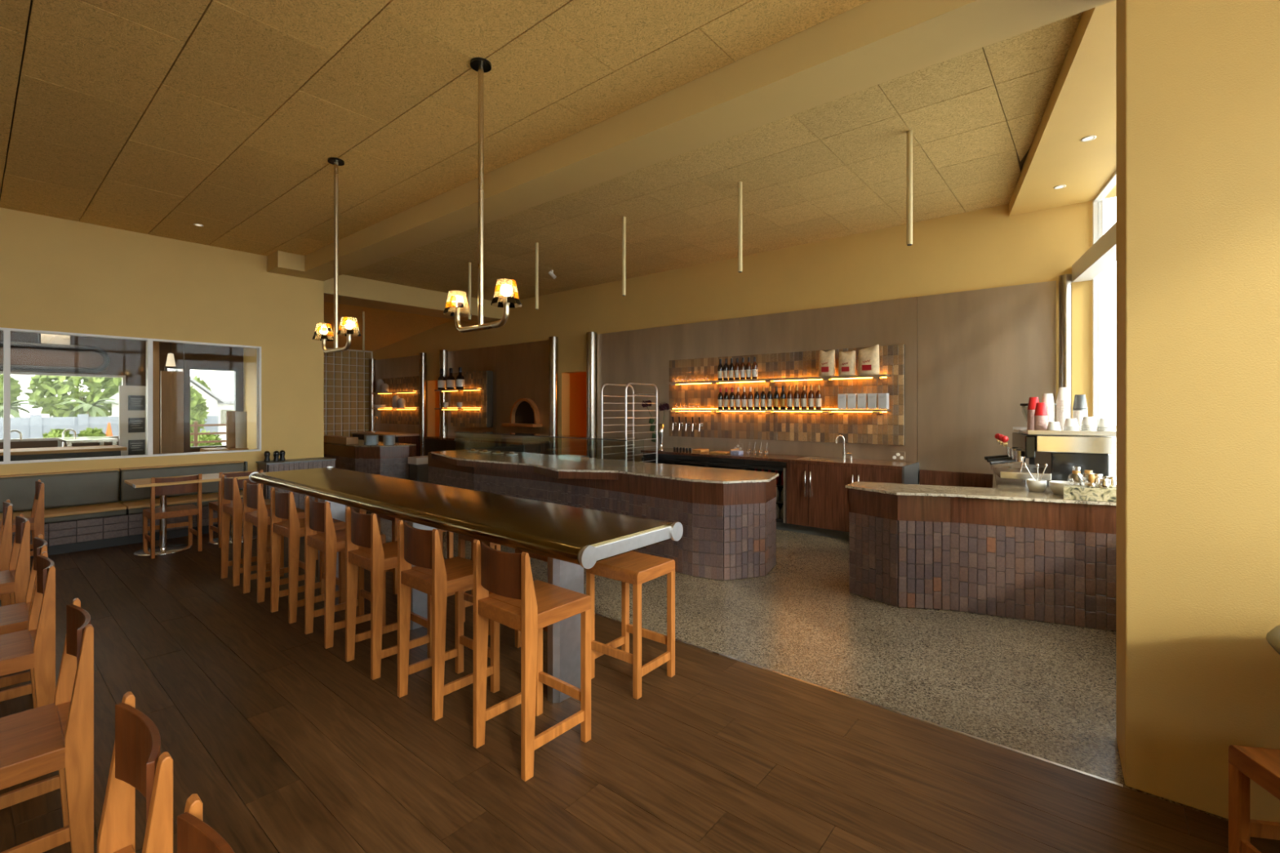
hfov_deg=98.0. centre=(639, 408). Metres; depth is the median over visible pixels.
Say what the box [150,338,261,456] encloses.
window
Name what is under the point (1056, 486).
bowl
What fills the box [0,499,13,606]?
dining chair
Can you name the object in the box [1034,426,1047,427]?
cup
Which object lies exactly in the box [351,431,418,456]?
bench
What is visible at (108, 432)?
traffic cone
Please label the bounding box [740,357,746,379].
bottle
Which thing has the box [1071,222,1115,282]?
trim
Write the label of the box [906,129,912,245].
hanging rod
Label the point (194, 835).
dining chair
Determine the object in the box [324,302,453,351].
ceiling
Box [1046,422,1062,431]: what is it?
cup stack
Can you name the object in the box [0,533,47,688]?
dining chair
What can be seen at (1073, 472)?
glass carafe
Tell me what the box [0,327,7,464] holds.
window
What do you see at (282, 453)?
pepper mill
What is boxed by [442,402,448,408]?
bowl stack
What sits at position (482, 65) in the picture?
pendant lamp
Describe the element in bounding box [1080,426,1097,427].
cup
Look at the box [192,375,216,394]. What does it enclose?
tree
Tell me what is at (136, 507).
cushion
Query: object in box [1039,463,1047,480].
spoon
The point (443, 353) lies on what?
steel column
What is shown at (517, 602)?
counter stool
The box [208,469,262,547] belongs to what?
dining chair
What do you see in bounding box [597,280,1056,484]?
cladding
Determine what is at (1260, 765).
stool
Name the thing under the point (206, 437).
clump
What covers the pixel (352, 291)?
beam
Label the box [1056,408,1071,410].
cup
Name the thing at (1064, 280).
steel column
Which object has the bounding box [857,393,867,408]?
box
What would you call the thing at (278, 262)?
beam
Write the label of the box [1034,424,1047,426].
cup
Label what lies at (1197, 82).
wall
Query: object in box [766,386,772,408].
bottle
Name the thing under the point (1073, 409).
cup
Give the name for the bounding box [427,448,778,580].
bar counter
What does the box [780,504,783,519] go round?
bottle
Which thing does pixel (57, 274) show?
wall
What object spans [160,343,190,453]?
wall
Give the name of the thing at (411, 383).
tile panel
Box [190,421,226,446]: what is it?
rail fence
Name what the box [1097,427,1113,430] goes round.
cup
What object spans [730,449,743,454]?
folded cloth
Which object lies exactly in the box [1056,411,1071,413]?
cup
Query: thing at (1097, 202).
window
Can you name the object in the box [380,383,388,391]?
storage jar
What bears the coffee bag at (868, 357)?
on the shelf at (883, 375)
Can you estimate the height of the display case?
0.289 m
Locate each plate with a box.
[466,448,478,452]
[479,449,491,453]
[493,450,504,453]
[505,451,517,455]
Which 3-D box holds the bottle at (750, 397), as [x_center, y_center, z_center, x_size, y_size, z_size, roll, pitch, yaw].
[1.512,-0.140,7.618,0.076,0.305,0.074,0,0,40]
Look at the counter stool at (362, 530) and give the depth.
3.19 m
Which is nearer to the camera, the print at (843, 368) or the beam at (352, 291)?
the print at (843, 368)
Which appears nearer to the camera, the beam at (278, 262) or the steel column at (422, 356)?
the beam at (278, 262)
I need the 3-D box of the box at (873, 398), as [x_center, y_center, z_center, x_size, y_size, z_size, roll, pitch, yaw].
[2.758,-0.080,6.587,0.094,0.184,0.101,0,0,40]
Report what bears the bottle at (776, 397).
on the shelf at (766, 411)
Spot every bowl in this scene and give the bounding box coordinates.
[1026,479,1046,492]
[1048,480,1079,494]
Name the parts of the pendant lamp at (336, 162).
bulb, rod, ceiling plate, arm, bulb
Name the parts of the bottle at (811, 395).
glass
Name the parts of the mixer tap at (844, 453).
spout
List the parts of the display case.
pane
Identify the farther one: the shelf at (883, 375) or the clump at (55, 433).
the clump at (55, 433)
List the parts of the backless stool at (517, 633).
leg, seat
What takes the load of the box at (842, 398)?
on the shelf at (766, 411)
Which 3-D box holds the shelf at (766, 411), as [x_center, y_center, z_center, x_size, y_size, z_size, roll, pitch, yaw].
[1.670,0.035,7.499,3.180,0.056,0.139,0,0,40]
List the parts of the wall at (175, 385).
panel, panel, post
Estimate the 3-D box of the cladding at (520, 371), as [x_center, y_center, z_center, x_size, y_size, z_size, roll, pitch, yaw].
[-2.983,0.110,11.523,3.556,2.780,0.034,0,0,40]
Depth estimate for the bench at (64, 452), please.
6.48 m
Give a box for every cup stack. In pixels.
[1026,397,1039,431]
[1033,402,1048,430]
[1041,393,1055,425]
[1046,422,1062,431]
[1056,386,1071,431]
[1063,418,1079,431]
[1071,395,1088,431]
[1080,416,1097,431]
[1097,418,1114,431]
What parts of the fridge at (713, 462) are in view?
door frame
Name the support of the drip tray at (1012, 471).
on the espresso machine
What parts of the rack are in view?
frame, frame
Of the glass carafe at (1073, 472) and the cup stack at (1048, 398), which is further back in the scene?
the cup stack at (1048, 398)
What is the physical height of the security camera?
0.139 m
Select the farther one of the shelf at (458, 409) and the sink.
the shelf at (458, 409)
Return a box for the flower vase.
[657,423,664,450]
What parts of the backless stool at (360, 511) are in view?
seat, leg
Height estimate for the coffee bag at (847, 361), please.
0.300 m
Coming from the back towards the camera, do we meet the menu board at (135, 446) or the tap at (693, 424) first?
the tap at (693, 424)
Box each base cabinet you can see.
[408,455,428,483]
[920,469,993,488]
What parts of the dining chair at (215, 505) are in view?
leg, post, seat, backrest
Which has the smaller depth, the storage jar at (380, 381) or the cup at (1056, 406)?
the cup at (1056, 406)
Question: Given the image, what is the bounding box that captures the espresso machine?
[984,426,1115,482]
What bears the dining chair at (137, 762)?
on the floor
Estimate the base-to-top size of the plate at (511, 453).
0.046 m
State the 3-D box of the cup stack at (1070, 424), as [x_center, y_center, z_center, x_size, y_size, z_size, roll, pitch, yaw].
[3.374,0.137,4.356,0.102,0.112,0.100,0,0,40]
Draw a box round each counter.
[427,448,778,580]
[640,448,919,540]
[845,471,1115,631]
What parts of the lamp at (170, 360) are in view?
lamp shade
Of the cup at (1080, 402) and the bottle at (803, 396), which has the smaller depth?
the cup at (1080, 402)
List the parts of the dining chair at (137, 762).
post, seat, backrest, post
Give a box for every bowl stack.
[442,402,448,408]
[456,402,462,408]
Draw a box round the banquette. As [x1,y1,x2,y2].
[0,460,254,558]
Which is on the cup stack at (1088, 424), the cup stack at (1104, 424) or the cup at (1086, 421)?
the cup at (1086, 421)
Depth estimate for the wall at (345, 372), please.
14.47 m
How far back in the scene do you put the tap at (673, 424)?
8.46 m
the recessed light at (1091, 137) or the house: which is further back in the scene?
the house
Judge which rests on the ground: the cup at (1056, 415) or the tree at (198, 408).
the tree at (198, 408)
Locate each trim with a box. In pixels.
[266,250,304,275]
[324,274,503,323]
[595,613,1123,786]
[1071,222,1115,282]
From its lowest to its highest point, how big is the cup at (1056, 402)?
0.115 m
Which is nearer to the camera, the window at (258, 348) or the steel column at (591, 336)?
the window at (258, 348)
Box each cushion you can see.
[44,509,126,523]
[125,497,242,514]
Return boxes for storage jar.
[375,378,383,392]
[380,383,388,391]
[391,395,399,408]
[396,398,405,408]
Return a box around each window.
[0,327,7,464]
[0,371,125,442]
[7,328,150,463]
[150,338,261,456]
[164,365,237,448]
[1092,171,1115,428]
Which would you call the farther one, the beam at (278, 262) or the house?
the house
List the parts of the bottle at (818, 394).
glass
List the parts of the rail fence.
post, rail, rail, rail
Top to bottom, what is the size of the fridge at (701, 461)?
0.735 m
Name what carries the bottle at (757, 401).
on the shelf at (766, 411)
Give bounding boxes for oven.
[502,398,542,427]
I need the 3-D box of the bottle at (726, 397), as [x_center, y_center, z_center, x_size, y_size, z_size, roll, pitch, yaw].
[1.217,-0.140,7.861,0.076,0.305,0.074,0,0,40]
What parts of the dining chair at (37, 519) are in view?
seat, post, backrest, post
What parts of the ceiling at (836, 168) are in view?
panel, panel, panel, panel, panel, panel, panel, panel, panel, panel, panel, panel, panel, panel, panel, panel, panel, panel, panel, panel, panel, panel, panel, panel, panel, panel, panel, panel, panel, panel, panel, panel, panel, panel, panel, panel, panel, panel, panel, panel, panel, panel, panel, panel, panel, panel, panel, panel, panel, panel, panel, panel, panel, panel, panel, panel, panel, panel, panel, panel, panel, panel, panel, panel, panel, panel, panel, panel, panel, panel, panel, panel, panel, panel, panel, panel, panel, panel, panel, panel, panel, panel, panel, panel, panel, panel, panel, panel, panel, panel, panel, panel, panel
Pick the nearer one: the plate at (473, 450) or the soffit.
the soffit
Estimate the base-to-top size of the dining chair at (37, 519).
0.809 m
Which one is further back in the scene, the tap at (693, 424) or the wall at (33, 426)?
the wall at (33, 426)
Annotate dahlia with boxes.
[641,400,658,442]
[658,402,669,424]
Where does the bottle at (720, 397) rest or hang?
on the shelf at (766, 411)
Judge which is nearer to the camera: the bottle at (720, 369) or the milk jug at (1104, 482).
the milk jug at (1104, 482)
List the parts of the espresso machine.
knob, knob, tray rail, panel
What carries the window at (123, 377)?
in the wall at (127, 357)
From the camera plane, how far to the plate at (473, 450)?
8.01 m
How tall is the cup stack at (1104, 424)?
0.112 m
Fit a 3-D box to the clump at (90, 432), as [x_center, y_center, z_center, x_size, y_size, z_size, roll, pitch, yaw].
[-23.258,1.378,23.639,1.084,1.170,1.065,0,0,40]
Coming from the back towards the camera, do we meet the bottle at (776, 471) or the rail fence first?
the rail fence
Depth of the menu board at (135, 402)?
7.53 m
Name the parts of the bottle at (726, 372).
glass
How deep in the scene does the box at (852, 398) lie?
6.70 m
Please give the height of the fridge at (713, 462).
0.735 m
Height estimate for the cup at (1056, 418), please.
0.115 m
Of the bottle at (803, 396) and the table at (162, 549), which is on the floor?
the table at (162, 549)
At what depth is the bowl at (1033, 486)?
4.18 m
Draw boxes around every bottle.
[437,368,445,389]
[446,368,454,389]
[456,367,464,388]
[717,359,723,380]
[717,387,723,408]
[723,358,728,380]
[723,387,728,408]
[728,358,733,379]
[729,386,734,408]
[734,357,739,379]
[735,386,741,408]
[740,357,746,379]
[741,386,746,408]
[746,356,751,379]
[747,386,753,408]
[751,356,757,378]
[754,386,759,408]
[760,386,765,408]
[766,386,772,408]
[773,386,779,408]
[774,470,779,484]
[775,503,779,518]
[776,487,779,501]
[780,386,786,408]
[780,487,783,502]
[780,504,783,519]
[786,385,792,408]
[794,385,799,408]
[800,385,807,408]
[808,385,814,408]
[815,384,822,408]
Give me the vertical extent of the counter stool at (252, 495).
0.917 m
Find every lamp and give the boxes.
[165,342,175,366]
[311,157,361,353]
[443,57,521,333]
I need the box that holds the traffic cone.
[106,422,112,436]
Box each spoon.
[1023,462,1035,480]
[1035,463,1039,480]
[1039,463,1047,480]
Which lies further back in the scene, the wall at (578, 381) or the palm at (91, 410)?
the palm at (91, 410)
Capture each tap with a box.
[10,430,22,440]
[62,428,75,446]
[373,415,377,432]
[671,416,677,430]
[678,416,683,431]
[684,416,689,431]
[691,417,697,431]
[697,417,703,431]
[835,435,852,460]
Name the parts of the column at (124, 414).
panel, post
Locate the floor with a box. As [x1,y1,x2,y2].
[0,511,1279,852]
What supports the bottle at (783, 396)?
on the shelf at (766, 411)
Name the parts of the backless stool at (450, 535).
leg, leg, leg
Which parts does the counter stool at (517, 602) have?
post, backrest, post, seat, leg, leg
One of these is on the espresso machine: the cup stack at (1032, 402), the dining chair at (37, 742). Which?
the cup stack at (1032, 402)
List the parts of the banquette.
backrest, backrest, panel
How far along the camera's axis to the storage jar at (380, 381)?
14.26 m
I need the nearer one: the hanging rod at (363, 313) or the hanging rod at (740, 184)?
the hanging rod at (740, 184)
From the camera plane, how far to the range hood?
7.01 m
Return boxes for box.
[837,394,847,408]
[847,393,857,408]
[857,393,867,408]
[867,393,878,408]
[878,393,888,408]
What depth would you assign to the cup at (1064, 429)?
4.32 m
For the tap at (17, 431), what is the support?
on the bench
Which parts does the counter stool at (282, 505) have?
post, backrest, post, seat, leg, leg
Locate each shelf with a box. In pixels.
[200,447,248,451]
[371,391,417,394]
[371,408,417,409]
[434,388,482,391]
[434,408,482,410]
[502,422,542,427]
[666,373,890,385]
[666,408,890,413]
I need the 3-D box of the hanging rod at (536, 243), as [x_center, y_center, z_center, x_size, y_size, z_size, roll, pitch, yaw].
[-1.342,-1.717,7.245,0.042,0.866,0.042,0,0,40]
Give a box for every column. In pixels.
[118,341,159,455]
[368,359,375,431]
[418,352,426,456]
[440,350,447,435]
[548,336,558,455]
[586,332,596,457]
[1058,274,1071,418]
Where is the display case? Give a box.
[453,431,645,466]
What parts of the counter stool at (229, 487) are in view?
post, backrest, post, seat, leg, leg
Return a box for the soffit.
[1008,0,1115,216]
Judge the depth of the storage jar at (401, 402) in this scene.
13.57 m
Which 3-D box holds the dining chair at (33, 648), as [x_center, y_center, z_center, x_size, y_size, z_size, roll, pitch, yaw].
[-2.843,1.095,2.407,0.405,0.809,0.429,0,0,40]
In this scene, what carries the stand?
on the floor
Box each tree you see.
[0,373,23,406]
[22,375,121,417]
[190,386,209,435]
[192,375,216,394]
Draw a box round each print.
[821,366,828,372]
[841,366,848,371]
[862,364,871,370]
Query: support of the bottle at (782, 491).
in the fridge at (750, 464)
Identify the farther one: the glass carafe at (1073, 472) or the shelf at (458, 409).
the shelf at (458, 409)
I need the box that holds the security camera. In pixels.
[548,270,556,279]
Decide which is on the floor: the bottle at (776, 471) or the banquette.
the banquette
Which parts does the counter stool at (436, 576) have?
post, backrest, seat, post, leg, leg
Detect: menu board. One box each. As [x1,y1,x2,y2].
[128,395,145,410]
[128,417,145,432]
[128,440,145,454]
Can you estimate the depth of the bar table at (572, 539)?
3.06 m
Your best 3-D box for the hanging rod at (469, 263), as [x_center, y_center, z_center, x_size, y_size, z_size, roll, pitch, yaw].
[-2.515,-1.727,8.228,0.042,0.846,0.042,0,0,40]
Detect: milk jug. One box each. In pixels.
[1084,473,1102,486]
[1094,476,1109,488]
[1101,475,1115,488]
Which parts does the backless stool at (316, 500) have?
leg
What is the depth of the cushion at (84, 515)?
5.84 m
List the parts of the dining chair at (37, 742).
seat, post, backrest, post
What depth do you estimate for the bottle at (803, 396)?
7.10 m
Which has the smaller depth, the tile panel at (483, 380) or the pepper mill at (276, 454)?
the pepper mill at (276, 454)
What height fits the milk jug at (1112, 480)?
0.076 m
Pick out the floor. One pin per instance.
(286, 744)
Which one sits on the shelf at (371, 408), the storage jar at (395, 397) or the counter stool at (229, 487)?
the storage jar at (395, 397)
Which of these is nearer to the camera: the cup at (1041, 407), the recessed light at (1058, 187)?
the cup at (1041, 407)
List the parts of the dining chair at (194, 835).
post, backrest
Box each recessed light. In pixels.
[193,223,203,226]
[1053,184,1066,189]
[1080,135,1096,142]
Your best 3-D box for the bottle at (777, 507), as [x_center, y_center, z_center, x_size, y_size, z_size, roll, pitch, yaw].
[1.711,1.289,6.979,0.072,0.170,0.068,0,0,40]
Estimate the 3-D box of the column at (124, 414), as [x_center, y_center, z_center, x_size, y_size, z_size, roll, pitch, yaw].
[-6.807,0.200,7.571,0.100,2.600,0.400,0,0,40]
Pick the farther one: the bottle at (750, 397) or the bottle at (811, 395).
the bottle at (750, 397)
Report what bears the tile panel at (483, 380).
attached to the cladding at (520, 371)
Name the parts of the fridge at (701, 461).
door frame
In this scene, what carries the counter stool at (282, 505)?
on the floor
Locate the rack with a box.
[600,382,657,462]
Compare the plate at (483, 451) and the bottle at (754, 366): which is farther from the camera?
the plate at (483, 451)
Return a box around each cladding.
[375,355,418,433]
[448,340,548,440]
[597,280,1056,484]
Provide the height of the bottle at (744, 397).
0.305 m
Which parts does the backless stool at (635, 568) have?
leg, leg, seat, leg, leg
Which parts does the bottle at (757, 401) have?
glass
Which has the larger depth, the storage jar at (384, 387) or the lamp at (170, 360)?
the storage jar at (384, 387)
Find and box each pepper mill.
[263,450,270,462]
[273,450,279,461]
[279,449,285,460]
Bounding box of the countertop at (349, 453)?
[324,435,416,479]
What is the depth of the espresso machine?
4.35 m
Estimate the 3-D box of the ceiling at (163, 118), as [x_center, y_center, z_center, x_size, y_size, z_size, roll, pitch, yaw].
[-2.946,-2.145,1.105,11.750,0.150,7.950,0,0,40]
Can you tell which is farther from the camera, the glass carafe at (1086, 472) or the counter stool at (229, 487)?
the counter stool at (229, 487)
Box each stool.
[221,474,284,586]
[242,480,304,602]
[270,487,345,623]
[304,495,386,648]
[314,497,365,559]
[345,506,431,679]
[346,505,393,542]
[373,512,403,594]
[397,520,499,720]
[437,528,473,596]
[457,533,529,635]
[473,539,591,781]
[515,548,547,648]
[586,551,675,699]
[1228,745,1279,852]
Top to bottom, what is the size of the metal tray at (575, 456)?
0.028 m
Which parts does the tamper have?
handle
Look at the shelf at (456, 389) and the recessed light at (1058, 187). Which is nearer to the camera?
the recessed light at (1058, 187)
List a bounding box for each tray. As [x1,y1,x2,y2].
[559,453,588,458]
[990,463,1051,480]
[1013,429,1115,435]
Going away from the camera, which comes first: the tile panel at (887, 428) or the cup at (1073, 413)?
the cup at (1073, 413)
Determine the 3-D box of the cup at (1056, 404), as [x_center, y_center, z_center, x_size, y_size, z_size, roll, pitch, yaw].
[3.527,-0.077,4.637,0.102,0.115,0.100,0,0,40]
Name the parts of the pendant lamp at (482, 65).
bulb, rod, ceiling plate, arm, bulb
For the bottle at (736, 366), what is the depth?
7.72 m
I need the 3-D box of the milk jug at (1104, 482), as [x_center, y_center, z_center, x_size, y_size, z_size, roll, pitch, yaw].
[3.150,0.505,3.788,0.068,0.076,0.057,0,0,5]
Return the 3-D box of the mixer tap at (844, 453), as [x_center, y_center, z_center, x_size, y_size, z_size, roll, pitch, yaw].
[2.479,0.473,6.746,0.204,0.295,0.072,0,0,44]
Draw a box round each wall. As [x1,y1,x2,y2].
[0,207,324,514]
[0,330,243,453]
[0,413,217,439]
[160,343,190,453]
[243,347,256,449]
[324,347,372,436]
[372,200,1092,458]
[435,381,439,435]
[569,372,586,455]
[1115,0,1279,822]
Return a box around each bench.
[0,444,127,461]
[56,435,118,447]
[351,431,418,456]
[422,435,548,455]
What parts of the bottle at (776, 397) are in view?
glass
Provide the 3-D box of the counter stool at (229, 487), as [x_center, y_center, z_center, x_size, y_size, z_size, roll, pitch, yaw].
[-3.439,1.041,4.935,0.366,0.917,0.384,0,0,40]
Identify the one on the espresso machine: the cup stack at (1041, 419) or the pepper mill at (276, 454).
the cup stack at (1041, 419)
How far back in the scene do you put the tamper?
3.82 m
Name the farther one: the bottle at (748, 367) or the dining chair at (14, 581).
the bottle at (748, 367)
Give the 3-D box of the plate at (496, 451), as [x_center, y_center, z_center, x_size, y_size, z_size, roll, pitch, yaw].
[-1.950,0.606,7.656,0.170,0.046,0.170,0,0,40]
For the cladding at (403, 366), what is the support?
attached to the wall at (986, 248)
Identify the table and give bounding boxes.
[124,470,257,555]
[248,466,683,702]
[1266,625,1279,654]
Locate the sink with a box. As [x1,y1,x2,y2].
[798,456,843,461]
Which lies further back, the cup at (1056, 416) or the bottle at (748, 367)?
the bottle at (748, 367)
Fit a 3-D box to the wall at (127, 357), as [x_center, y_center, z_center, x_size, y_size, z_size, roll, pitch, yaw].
[-9.859,0.200,6.986,0.100,2.800,8.210,0,0,40]
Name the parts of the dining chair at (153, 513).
leg, post, seat, backrest, leg, post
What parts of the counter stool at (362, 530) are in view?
post, backrest, seat, post, leg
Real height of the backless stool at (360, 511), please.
0.652 m
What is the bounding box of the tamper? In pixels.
[1086,474,1096,487]
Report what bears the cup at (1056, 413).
on the cup stack at (1063, 401)
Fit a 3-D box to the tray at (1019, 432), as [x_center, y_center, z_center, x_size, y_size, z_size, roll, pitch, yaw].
[3.517,0.202,4.659,0.565,0.016,0.870,0,0,27]
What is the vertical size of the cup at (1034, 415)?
0.105 m
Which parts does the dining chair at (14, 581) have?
seat, post, post, backrest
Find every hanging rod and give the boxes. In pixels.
[362,311,364,351]
[468,262,471,319]
[535,242,538,309]
[622,216,626,296]
[737,182,742,272]
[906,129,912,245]
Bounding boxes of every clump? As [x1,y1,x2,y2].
[42,428,74,438]
[76,426,107,436]
[190,429,222,446]
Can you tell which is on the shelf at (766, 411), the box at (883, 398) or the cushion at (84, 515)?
the box at (883, 398)
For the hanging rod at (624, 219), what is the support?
hanging from the ceiling at (836, 168)
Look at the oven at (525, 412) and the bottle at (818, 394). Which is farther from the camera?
the oven at (525, 412)
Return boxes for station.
[255,457,335,509]
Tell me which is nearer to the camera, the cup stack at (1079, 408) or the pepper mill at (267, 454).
the cup stack at (1079, 408)
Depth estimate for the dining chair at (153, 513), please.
5.75 m
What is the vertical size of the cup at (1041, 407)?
0.105 m
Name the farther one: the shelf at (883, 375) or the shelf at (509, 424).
the shelf at (509, 424)
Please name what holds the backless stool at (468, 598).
on the floor
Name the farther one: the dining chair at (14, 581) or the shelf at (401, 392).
the shelf at (401, 392)
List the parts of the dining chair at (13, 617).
seat, post, post, backrest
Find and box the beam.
[293,0,1115,281]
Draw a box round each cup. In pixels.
[1026,397,1039,409]
[1033,402,1048,415]
[1034,415,1048,417]
[1034,417,1048,418]
[1034,418,1048,420]
[1034,422,1048,424]
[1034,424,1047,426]
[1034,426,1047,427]
[1041,393,1055,407]
[1056,386,1071,401]
[1056,402,1071,404]
[1056,404,1071,405]
[1056,405,1071,407]
[1056,407,1071,408]
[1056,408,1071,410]
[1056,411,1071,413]
[1056,413,1071,414]
[1056,414,1071,416]
[1056,416,1071,417]
[1056,417,1071,419]
[1063,427,1079,429]
[1063,429,1079,431]
[1071,414,1088,416]
[1072,395,1087,408]
[1072,408,1087,410]
[1072,410,1087,412]
[1072,413,1088,414]
[1080,416,1097,426]
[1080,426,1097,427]
[1080,427,1097,429]
[1080,429,1097,431]
[1097,418,1114,427]
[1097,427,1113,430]
[1097,429,1113,431]
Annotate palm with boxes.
[0,400,38,417]
[56,398,118,417]
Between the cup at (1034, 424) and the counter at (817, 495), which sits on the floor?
the counter at (817, 495)
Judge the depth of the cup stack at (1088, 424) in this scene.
4.27 m
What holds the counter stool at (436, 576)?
on the floor
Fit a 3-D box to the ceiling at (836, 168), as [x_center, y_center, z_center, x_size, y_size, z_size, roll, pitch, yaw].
[-0.256,-2.225,6.912,11.200,0.150,3.870,0,0,40]
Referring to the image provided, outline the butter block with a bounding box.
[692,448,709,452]
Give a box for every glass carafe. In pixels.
[1067,466,1085,485]
[1079,470,1092,484]
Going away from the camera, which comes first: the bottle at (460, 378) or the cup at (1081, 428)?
the cup at (1081, 428)
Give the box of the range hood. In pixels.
[0,333,110,373]
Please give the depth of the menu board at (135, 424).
7.53 m
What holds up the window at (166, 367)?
in the wall at (127, 357)
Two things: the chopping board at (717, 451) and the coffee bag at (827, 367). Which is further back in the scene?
the chopping board at (717, 451)
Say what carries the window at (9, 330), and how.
in the wall at (57, 274)
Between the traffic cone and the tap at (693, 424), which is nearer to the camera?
the tap at (693, 424)
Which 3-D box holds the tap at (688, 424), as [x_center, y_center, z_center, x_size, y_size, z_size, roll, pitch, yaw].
[0.703,0.234,8.331,0.048,0.213,0.100,0,0,40]
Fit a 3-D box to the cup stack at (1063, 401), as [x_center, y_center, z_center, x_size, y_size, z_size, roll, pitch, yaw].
[3.527,0.011,4.637,0.102,0.365,0.100,0,0,40]
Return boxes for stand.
[200,410,248,451]
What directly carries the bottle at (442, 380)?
on the shelf at (456, 389)
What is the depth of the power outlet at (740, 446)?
7.87 m
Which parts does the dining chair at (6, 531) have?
backrest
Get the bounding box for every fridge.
[641,453,674,464]
[672,454,707,466]
[706,457,745,470]
[744,459,786,523]
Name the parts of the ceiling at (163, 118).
panel, panel, panel, panel, panel, panel, panel, panel, panel, panel, panel, panel, panel, panel, panel, panel, panel, panel, panel, panel, panel, panel, panel, panel, panel, panel, panel, panel, panel, panel, panel, panel, panel, panel, panel, panel, panel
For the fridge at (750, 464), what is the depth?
6.94 m
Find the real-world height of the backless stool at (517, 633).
0.652 m
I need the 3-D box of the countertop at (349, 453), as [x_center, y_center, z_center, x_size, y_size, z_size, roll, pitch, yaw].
[-5.071,1.008,10.116,2.501,0.985,0.865,0,0,40]
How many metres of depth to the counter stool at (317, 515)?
3.61 m
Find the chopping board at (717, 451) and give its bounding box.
[709,450,729,453]
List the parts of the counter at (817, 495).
door, handle, handle, door, door, panel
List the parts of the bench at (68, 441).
leg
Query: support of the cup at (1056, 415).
on the cup stack at (1063, 401)
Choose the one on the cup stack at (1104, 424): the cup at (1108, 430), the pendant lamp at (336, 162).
the cup at (1108, 430)
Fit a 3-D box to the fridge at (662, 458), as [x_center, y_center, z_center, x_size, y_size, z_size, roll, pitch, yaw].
[0.415,1.028,8.225,0.562,0.735,0.551,0,0,40]
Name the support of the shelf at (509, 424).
attached to the oven at (525, 412)
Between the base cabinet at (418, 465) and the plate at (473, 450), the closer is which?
the plate at (473, 450)
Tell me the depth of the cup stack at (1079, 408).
4.54 m
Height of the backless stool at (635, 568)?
0.652 m
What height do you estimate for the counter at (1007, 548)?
0.955 m
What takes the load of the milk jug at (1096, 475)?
on the counter at (1007, 548)
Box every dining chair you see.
[0,479,44,555]
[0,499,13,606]
[0,513,30,604]
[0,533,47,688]
[0,551,55,708]
[0,597,93,852]
[96,691,173,852]
[142,473,201,559]
[177,793,235,852]
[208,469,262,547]
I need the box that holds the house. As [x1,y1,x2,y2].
[104,368,234,435]
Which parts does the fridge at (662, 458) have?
door frame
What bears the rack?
on the floor
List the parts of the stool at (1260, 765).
leg, seat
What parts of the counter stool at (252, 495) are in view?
post, backrest, post, seat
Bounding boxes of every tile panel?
[380,376,418,424]
[450,370,493,427]
[668,344,904,445]
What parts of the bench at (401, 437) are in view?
door, door, door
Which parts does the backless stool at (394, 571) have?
leg, seat, leg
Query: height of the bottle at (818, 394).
0.305 m
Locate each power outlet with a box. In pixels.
[733,443,742,450]
[891,451,905,460]
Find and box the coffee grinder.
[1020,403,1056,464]
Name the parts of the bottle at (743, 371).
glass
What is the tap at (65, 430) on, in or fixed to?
on the bench
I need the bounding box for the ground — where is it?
[217,425,1115,476]
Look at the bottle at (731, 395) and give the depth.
7.77 m
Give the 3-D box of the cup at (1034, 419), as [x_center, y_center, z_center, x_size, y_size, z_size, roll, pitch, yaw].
[3.260,0.044,4.528,0.096,0.105,0.094,0,0,40]
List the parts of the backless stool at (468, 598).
leg, seat, leg, leg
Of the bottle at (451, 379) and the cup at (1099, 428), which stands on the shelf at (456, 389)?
the bottle at (451, 379)
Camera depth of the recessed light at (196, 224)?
6.28 m
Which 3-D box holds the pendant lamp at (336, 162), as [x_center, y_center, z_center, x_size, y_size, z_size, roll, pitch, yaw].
[-2.542,-1.269,4.656,0.676,1.600,0.171,0,0,40]
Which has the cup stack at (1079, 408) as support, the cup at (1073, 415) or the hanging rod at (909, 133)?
the cup at (1073, 415)
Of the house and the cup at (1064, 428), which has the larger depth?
the house
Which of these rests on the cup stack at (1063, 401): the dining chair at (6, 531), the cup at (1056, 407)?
the cup at (1056, 407)
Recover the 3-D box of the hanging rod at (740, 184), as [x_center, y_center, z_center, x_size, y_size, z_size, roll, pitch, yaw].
[0.955,-1.722,5.308,0.042,0.856,0.042,0,0,40]
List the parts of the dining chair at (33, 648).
seat, post, post, backrest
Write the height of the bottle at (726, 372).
0.305 m
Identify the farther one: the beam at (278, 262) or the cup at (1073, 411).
the beam at (278, 262)
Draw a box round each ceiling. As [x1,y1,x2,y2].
[0,0,871,256]
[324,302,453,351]
[343,12,1082,302]
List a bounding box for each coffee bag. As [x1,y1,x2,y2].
[818,349,835,376]
[838,351,856,375]
[857,344,879,375]
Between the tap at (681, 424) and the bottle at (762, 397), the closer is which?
the bottle at (762, 397)
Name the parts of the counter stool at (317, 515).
post, backrest, post, seat, leg, leg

